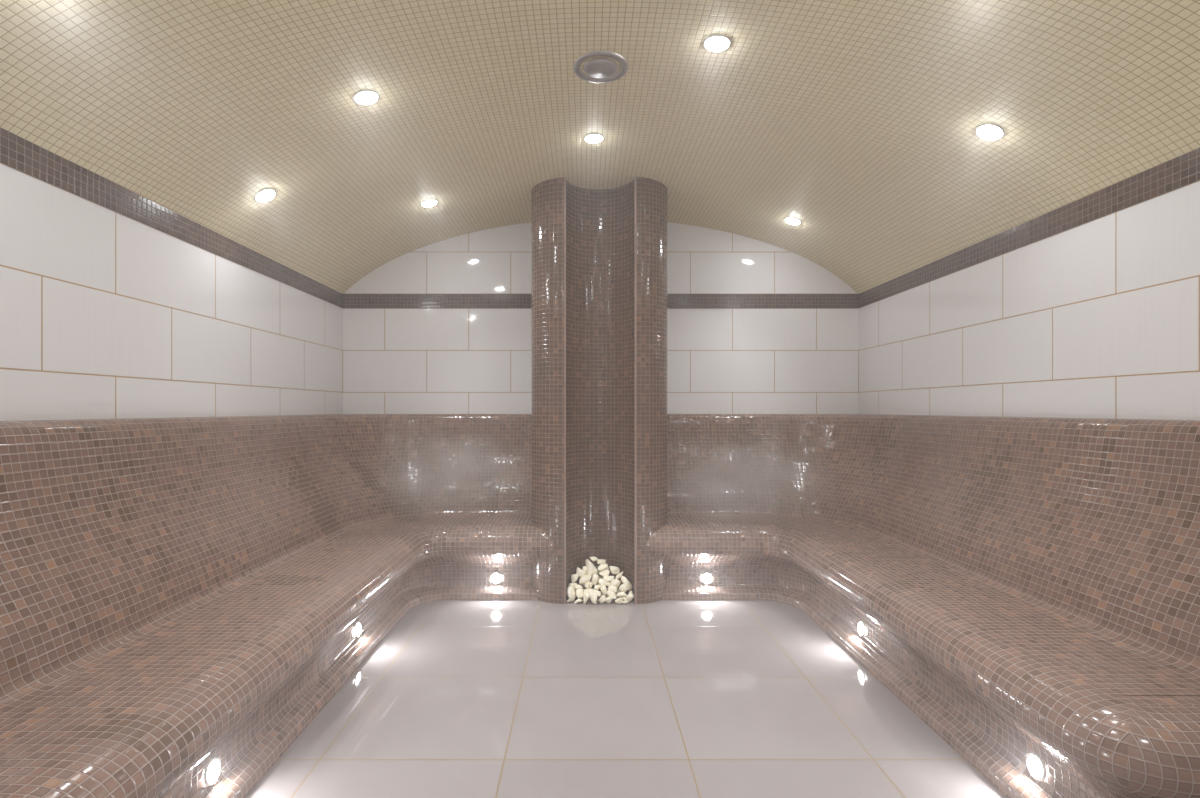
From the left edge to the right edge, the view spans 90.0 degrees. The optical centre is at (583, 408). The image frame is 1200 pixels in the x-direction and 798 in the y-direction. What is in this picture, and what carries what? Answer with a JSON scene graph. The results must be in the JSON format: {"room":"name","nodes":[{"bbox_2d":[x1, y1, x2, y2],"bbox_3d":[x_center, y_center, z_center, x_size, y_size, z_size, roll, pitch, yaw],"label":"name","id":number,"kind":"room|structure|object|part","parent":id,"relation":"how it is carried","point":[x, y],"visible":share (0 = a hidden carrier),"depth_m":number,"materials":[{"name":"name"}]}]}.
{"room":"spa","nodes":[
{"label":"spa","id":0,"kind":"room"},
{"bbox_2d":[0,163,342,420],"bbox_3d":[-1.703,0.040,1.793,0.001,2.200,4.986,0,0,0],"label":"wall","id":1,"kind":"structure","parent":0,"point":[105,313],"depth_m":2.29,"materials":[{"name":"white tile"}]},
{"bbox_2d":[0,127,342,307],"bbox_3d":[-1.711,-0.770,1.793,0.024,0.103,4.986,0,0,0],"label":"trim","id":2,"kind":"structure","parent":1,"relation":"attached to","point":[16,152],"depth_m":2.28,"materials":[{"name":"tile"}]},
{"bbox_2d":[0,0,1199,293],"bbox_3d":[0.119,-1.088,1.793,3.684,0.545,5.026,0,0,0],"label":"ceiling","id":3,"kind":"structure","parent":0,"point":[856,122],"depth_m":2.30,"materials":[{"name":"beige tile"}]},
{"bbox_2d":[254,189,275,202],"bbox_3d":[-1.485,-0.995,2.794,0.088,0.058,0.100,0,0,5],"label":"ceiling spotlight","id":4,"kind":"object","parent":3,"relation":"attached to","point":[265,195],"visible":1,"depth_m":2.78,"materials":[{"name":"white glass"}]},
{"bbox_2d":[353,90,378,104],"bbox_3d":[-0.869,-1.241,2.391,0.098,0.034,0.100,0,0,-17],"label":"recessed light","id":5,"kind":"object","parent":3,"relation":"in","point":[363,97],"visible":1,"depth_m":2.38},
{"bbox_2d":[421,199,436,206],"bbox_3d":[-0.924,-1.228,3.579,0.098,0.035,0.100,0,0,-17],"label":"recessed light","id":6,"kind":"object","parent":3,"relation":"in","point":[431,202],"visible":1,"depth_m":3.56,"materials":[{"name":"white glass"}]},
{"bbox_2d":[584,134,603,142],"bbox_3d":[0.050,-1.355,3.013,0.100,0.018,0.100,-1,0,0],"label":"recessed light","id":7,"kind":"object","parent":3,"relation":"in","point":[590,138],"visible":1,"depth_m":3.00,"materials":[{"name":"white glass"}]},
{"bbox_2d":[573,51,627,82],"bbox_3d":[0.066,-1.351,2.387,0.218,0.031,0.218,0,0,0],"label":"ceiling vent","id":8,"kind":"object","parent":3,"relation":"in","point":[600,69],"visible":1,"depth_m":2.37,"materials":[{"name":"metal"}]},
{"bbox_2d":[703,34,730,51],"bbox_3d":[0.489,-1.341,2.205,0.100,0.023,0.100,0,0,13],"label":"recessed light","id":9,"kind":"object","parent":3,"relation":"in","point":[713,43],"visible":1,"depth_m":2.19,"materials":[{"name":"white glass"}]},
{"bbox_2d":[785,217,800,224],"bbox_3d":[1.313,-1.183,3.770,0.096,0.039,0.100,0,0,4],"label":"recessed light","id":10,"kind":"object","parent":3,"relation":"in","point":[790,220],"visible":1,"depth_m":3.75,"materials":[{"name":"white glass"}]},
{"bbox_2d":[975,124,1004,140],"bbox_3d":[1.572,-1.073,2.323,0.092,0.050,0.100,0,0,4],"label":"ceiling spotlight","id":11,"kind":"object","parent":3,"relation":"attached to","point":[990,132],"visible":1,"depth_m":2.31,"materials":[{"name":"white glass"}]},
{"bbox_2d":[343,222,858,413],"bbox_3d":[0.119,-0.126,4.286,3.684,2.531,0.001,0,0,0],"label":"wall","id":12,"kind":"structure","parent":0,"point":[396,360],"depth_m":4.29,"materials":[{"name":"white tile"}]},
{"bbox_2d":[343,294,857,307],"bbox_3d":[0.119,-0.770,4.294,3.684,0.103,0.024,0,0,0],"label":"trim","id":13,"kind":"structure","parent":12,"relation":"attached to","point":[349,300],"depth_m":4.28,"materials":[{"name":"tile"}]},
{"bbox_2d":[245,596,1005,797],"bbox_3d":[0.100,1.140,1.793,4.000,0.001,5.086,0,0,0],"label":"floor","id":14,"kind":"structure","parent":0,"point":[460,698],"depth_m":2.22,"materials":[{"name":"tile"}]},
{"bbox_2d":[0,414,553,797],"bbox_3d":[-0.922,0.589,1.833,1.595,1.108,5.047,0,0,0],"label":"tiled bench","id":15,"kind":"object","parent":14,"relation":"on","point":[178,594],"visible":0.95,"depth_m":2.07,"materials":[{"name":"brown tile"}]},
{"bbox_2d":[203,757,220,785],"bbox_3d":[-1.053,1.028,1.700,0.013,0.070,0.070,0,0,0],"label":"spotlight","id":16,"kind":"object","parent":15,"relation":"attached to","point":[212,770],"visible":1,"depth_m":1.70,"materials":[{"name":"white glass"}]},
{"bbox_3d":[-0.922,0.354,1.833,1.595,0.639,5.047,0,0,0],"label":"backrest","id":17,"kind":"part","parent":15,"relation":"part of","materials":[{"name":"brown tile"}]},
{"bbox_2d":[354,622,360,637],"bbox_3d":[-1.053,1.028,2.792,0.013,0.070,0.070,0,0,0],"label":"spotlight","id":18,"kind":"object","parent":15,"relation":"attached to","point":[357,629],"visible":1,"depth_m":2.78,"materials":[{"name":"white glass"}]},
{"bbox_2d":[490,573,501,583],"bbox_3d":[-0.533,1.028,3.638,0.070,0.070,0.013,0,0,0],"label":"spotlight","id":19,"kind":"object","parent":15,"relation":"attached to","point":[496,578],"visible":1,"depth_m":3.63,"materials":[{"name":"white glass"}]},
{"bbox_2d":[566,585,575,601],"bbox_3d":[-0.075,1.088,3.545,0.046,0.094,0.074,0,0,40],"label":"stone","id":20,"kind":"object","parent":14,"relation":"on","point":[571,591],"visible":1,"depth_m":3.52,"materials":[{"name":"beige stone"}]},
{"bbox_3d":[-0.065,1.047,3.565,0.047,0.029,0.038,-10,0,0],"label":"stone","id":21,"kind":"object","parent":20,"relation":"on","visible":0},
{"bbox_2d":[571,574,577,582],"bbox_3d":[-0.055,1.012,3.584,0.050,0.054,0.046,0,0,12],"label":"stone","id":22,"kind":"object","parent":21,"relation":"on","point":[574,577],"visible":1,"depth_m":3.57,"materials":[{"name":"beige stone"}]},
{"bbox_2d":[583,593,589,603],"bbox_3d":[0.018,1.107,3.514,0.040,0.063,0.049,0,0,-20],"label":"stone","id":23,"kind":"object","parent":14,"relation":"on","point":[586,596],"visible":1,"depth_m":3.50,"materials":[{"name":"beige stone"}]},
{"bbox_2d":[584,588,593,592],"bbox_3d":[0.026,1.081,3.536,0.063,0.040,0.045,0,0,23],"label":"stone","id":24,"kind":"object","parent":23,"relation":"on","point":[589,589],"visible":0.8,"depth_m":3.53,"materials":[{"name":"beige stone"}]},
{"bbox_2d":[585,581,589,588],"bbox_3d":[0.021,1.048,3.558,0.034,0.046,0.040,0,0,0],"label":"stone","id":25,"kind":"object","parent":24,"relation":"on","point":[587,585],"visible":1,"depth_m":3.55,"materials":[{"name":"beige stone"}]},
{"bbox_2d":[579,574,590,583],"bbox_3d":[0.008,1.015,3.577,0.074,0.053,0.058,0,0,7],"label":"stone","id":26,"kind":"object","parent":25,"relation":"on","point":[586,578],"visible":1,"depth_m":3.56,"materials":[{"name":"beige stone"}]},
{"bbox_2d":[576,567,584,576],"bbox_3d":[-0.019,0.979,3.601,0.051,0.062,0.059,0,0,6],"label":"stone","id":27,"kind":"object","parent":26,"relation":"on","point":[579,571],"visible":1,"depth_m":3.58,"materials":[{"name":"beige stone"}]},
{"bbox_2d":[582,566,586,574],"bbox_3d":[0.004,0.970,3.604,0.026,0.053,0.042,0,0,17],"label":"stone","id":28,"kind":"object","parent":26,"relation":"on","point":[584,568],"visible":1,"depth_m":3.59,"materials":[{"name":"beige stone"}]},
{"bbox_2d":[585,559,597,576],"bbox_3d":[0.042,0.958,3.613,0.054,0.104,0.082,0,0,-34],"label":"stone","id":29,"kind":"object","parent":26,"relation":"on","point":[591,569],"visible":0.94,"depth_m":3.58,"materials":[{"name":"beige stone"}]},
{"bbox_2d":[589,556,597,561],"bbox_3d":[0.060,0.910,3.641,0.052,0.029,0.043,0,0,-13],"label":"stone","id":30,"kind":"object","parent":29,"relation":"on","point":[593,558],"visible":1,"depth_m":3.63,"materials":[{"name":"beige stone"}]},
{"bbox_2d":[589,591,596,603],"bbox_3d":[0.053,1.104,3.515,0.047,0.070,0.063,0,0,-4],"label":"stone","id":31,"kind":"object","parent":14,"relation":"on","point":[593,597],"visible":0.99,"depth_m":3.49,"materials":[{"name":"beige stone"}]},
{"bbox_2d":[532,177,666,603],"bbox_3d":[0.095,-0.114,3.897,0.838,2.507,0.784,0,0,0],"label":"column","id":32,"kind":"structure","parent":14,"relation":"on","point":[599,257],"depth_m":3.59,"materials":[{"name":"brown tile"}]},
{"bbox_2d":[598,595,605,603],"bbox_3d":[0.109,1.114,3.516,0.048,0.049,0.038,0,0,26],"label":"stone","id":33,"kind":"object","parent":14,"relation":"on","point":[602,599],"visible":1,"depth_m":3.50,"materials":[{"name":"beige stone"}]},
{"bbox_2d":[593,590,600,596],"bbox_3d":[0.077,1.085,3.533,0.047,0.039,0.051,0,0,17],"label":"stone","id":34,"kind":"object","parent":33,"relation":"on","point":[598,593],"visible":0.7,"depth_m":3.52,"materials":[{"name":"beige stone"}]},
{"label":"stone","id":35,"kind":"object","parent":34,"relation":"on","visible":0},
{"bbox_2d":[591,574,598,584],"bbox_3d":[0.070,1.015,3.576,0.050,0.072,0.054,0,0,-15],"label":"stone","id":36,"kind":"object","parent":35,"relation":"on","point":[595,578],"visible":1,"depth_m":3.55,"materials":[{"name":"beige stone"}]},
{"bbox_2d":[600,586,606,594],"bbox_3d":[0.121,1.072,3.543,0.036,0.058,0.049,0,0,-42],"label":"stone","id":37,"kind":"object","parent":14,"relation":"on","point":[603,588],"visible":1,"depth_m":3.53,"materials":[{"name":"beige stone"}]},
{"bbox_2d":[598,578,605,585],"bbox_3d":[0.108,1.033,3.567,0.049,0.050,0.048,0,0,0],"label":"stone","id":38,"kind":"object","parent":37,"relation":"on","point":[601,581],"visible":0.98,"depth_m":3.55,"materials":[{"name":"beige stone"}]},
{"bbox_2d":[605,596,611,602],"bbox_3d":[0.147,1.116,3.514,0.054,0.044,0.037,0,0,-38],"label":"stone","id":39,"kind":"object","parent":14,"relation":"on","point":[608,599],"visible":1,"depth_m":3.50,"materials":[{"name":"beige stone"}]},
{"bbox_2d":[607,590,615,598],"bbox_3d":[0.158,1.090,3.534,0.038,0.043,0.075,0,0,-35],"label":"stone","id":40,"kind":"object","parent":39,"relation":"on","point":[609,593],"visible":0.98,"depth_m":3.52,"materials":[{"name":"beige stone"}]},
{"bbox_2d":[608,585,616,592],"bbox_3d":[0.168,1.061,3.547,0.053,0.041,0.046,0,0,-20],"label":"stone","id":41,"kind":"object","parent":40,"relation":"on","point":[611,588],"visible":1,"depth_m":3.54,"materials":[{"name":"beige stone"}]},
{"bbox_2d":[610,579,620,587],"bbox_3d":[0.187,1.038,3.570,0.043,0.053,0.062,0,0,36],"label":"stone","id":42,"kind":"object","parent":41,"relation":"on","point":[615,582],"visible":1,"depth_m":3.55,"materials":[{"name":"beige stone"}]},
{"bbox_2d":[615,571,622,578],"bbox_3d":[0.211,0.994,3.584,0.042,0.045,0.043,0,0,30],"label":"stone","id":43,"kind":"object","parent":42,"relation":"on","point":[619,575],"visible":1,"depth_m":3.57,"materials":[{"name":"beige stone"}]},
{"bbox_2d":[609,566,619,573],"bbox_3d":[0.179,0.967,3.606,0.068,0.054,0.050,0,0,29],"label":"stone","id":44,"kind":"object","parent":43,"relation":"on","point":[615,570],"visible":1,"depth_m":3.59,"materials":[{"name":"beige stone"}]},
{"bbox_3d":[0.140,1.039,3.562,0.047,0.029,0.038,0,0,0],"label":"stone","id":45,"kind":"object","parent":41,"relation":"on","visible":0},
{"bbox_2d":[603,576,613,581],"bbox_3d":[0.146,1.011,3.578,0.061,0.031,0.053,0,0,17],"label":"stone","id":46,"kind":"object","parent":45,"relation":"on","point":[606,578],"visible":1,"depth_m":3.56,"materials":[{"name":"beige stone"}]},
{"bbox_2d":[598,569,609,576],"bbox_3d":[0.117,0.983,3.595,0.056,0.042,0.061,0,0,-32],"label":"stone","id":47,"kind":"object","parent":46,"relation":"on","point":[603,573],"visible":1,"depth_m":3.58,"materials":[{"name":"beige stone"}]},
{"bbox_2d":[598,563,607,570],"bbox_3d":[0.112,0.951,3.616,0.068,0.045,0.050,0,0,-11],"label":"stone","id":48,"kind":"object","parent":47,"relation":"on","point":[603,566],"visible":1,"depth_m":3.60,"materials":[{"name":"beige stone"}]},
{"bbox_2d":[597,559,605,563],"bbox_3d":[0.106,0.923,3.631,0.054,0.029,0.042,0,0,3],"label":"stone","id":49,"kind":"object","parent":48,"relation":"on","point":[599,561],"visible":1,"depth_m":3.62,"materials":[{"name":"beige stone"}]},
{"bbox_2d":[615,597,622,603],"bbox_3d":[0.202,1.121,3.514,0.046,0.035,0.040,0,0,-16],"label":"stone","id":50,"kind":"object","parent":14,"relation":"on","point":[619,600],"visible":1,"depth_m":3.50,"materials":[{"name":"beige stone"}]},
{"bbox_2d":[626,592,633,601],"bbox_3d":[0.266,1.108,3.526,0.052,0.062,0.039,0,0,38],"label":"stone","id":51,"kind":"object","parent":14,"relation":"on","point":[630,596],"visible":0.99,"depth_m":3.52,"materials":[{"name":"beige stone"}]},
{"bbox_2d":[616,591,627,596],"bbox_3d":[0.223,1.092,3.532,0.067,0.033,0.053,0,0,-13],"label":"stone","id":52,"kind":"object","parent":51,"relation":"on","point":[619,594],"visible":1,"depth_m":3.52,"materials":[{"name":"beige stone"}]},
{"bbox_2d":[619,584,627,592],"bbox_3d":[0.234,1.061,3.555,0.056,0.054,0.055,0,0,0],"label":"stone","id":53,"kind":"object","parent":52,"relation":"on","point":[623,587],"visible":1,"depth_m":3.53,"materials":[{"name":"beige stone"}]},
{"bbox_2d":[621,576,631,589],"bbox_3d":[0.256,1.036,3.571,0.062,0.091,0.060,0,0,38],"label":"stone","id":54,"kind":"object","parent":53,"relation":"on","point":[624,580],"visible":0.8,"depth_m":3.55,"materials":[{"name":"beige stone"}]},
{"bbox_2d":[646,414,1199,797],"bbox_3d":[1.135,0.589,2.818,1.642,1.108,3.078,0,0,0],"label":"tiled bench","id":55,"kind":"object","parent":14,"relation":"on","point":[1009,580],"visible":0.92,"depth_m":2.24,"materials":[{"name":"brown tile"}]},
{"bbox_2d":[701,573,712,583],"bbox_3d":[0.745,1.028,3.638,0.070,0.070,0.013,0,0,0],"label":"spotlight","id":56,"kind":"object","parent":55,"relation":"attached to","point":[706,578],"visible":1,"depth_m":3.63,"materials":[{"name":"white glass"}]},
{"bbox_2d":[857,621,865,636],"bbox_3d":[1.298,1.028,2.806,0.013,0.070,0.070,0,0,0],"label":"spotlight","id":57,"kind":"object","parent":55,"relation":"attached to","point":[861,627],"visible":1,"depth_m":2.80,"materials":[{"name":"white glass"}]},
{"bbox_3d":[1.135,0.354,2.911,1.640,0.639,2.892,0,0,0],"label":"backrest","id":58,"kind":"part","parent":55,"relation":"part of","materials":[{"name":"brown tile"}]},
{"bbox_2d":[1026,753,1046,780],"bbox_3d":[1.298,1.028,1.722,0.013,0.070,0.070,0,0,0],"label":"spotlight","id":59,"kind":"object","parent":55,"relation":"attached to","point":[1036,766],"visible":1,"depth_m":1.72,"materials":[{"name":"white glass"}]},
{"bbox_3d":[-0.030,1.126,3.516,0.052,0.034,0.043,10,0,0],"label":"stone","id":60,"kind":"object","parent":14,"relation":"on","visible":0},
{"bbox_2d":[576,589,583,597],"bbox_3d":[-0.024,1.087,3.541,0.050,0.053,0.046,0,0,-13],"label":"stone","id":61,"kind":"object","parent":60,"relation":"on","point":[579,592],"visible":1,"depth_m":3.53,"materials":[{"name":"beige stone"}]},
{"bbox_2d":[574,584,582,588],"bbox_3d":[-0.033,1.055,3.558,0.049,0.034,0.042,0,0,0],"label":"stone","id":62,"kind":"object","parent":61,"relation":"on","point":[577,586],"visible":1,"depth_m":3.54,"materials":[{"name":"beige stone"}]},
{"bbox_2d":[859,180,1199,695],"bbox_3d":[1.934,0.040,1.793,0.001,2.200,4.986,0,0,1],"label":"wall","id":63,"kind":"structure","parent":0,"point":[1100,317],"depth_m":2.43,"materials":[{"name":"white tile"}]},
{"bbox_2d":[858,148,1199,307],"bbox_3d":[1.942,-0.770,1.793,0.024,0.103,4.987,0,0,1],"label":"trim","id":64,"kind":"structure","parent":63,"relation":"attached to","point":[1183,170],"depth_m":2.44,"materials":[{"name":"tile"}]}
]}

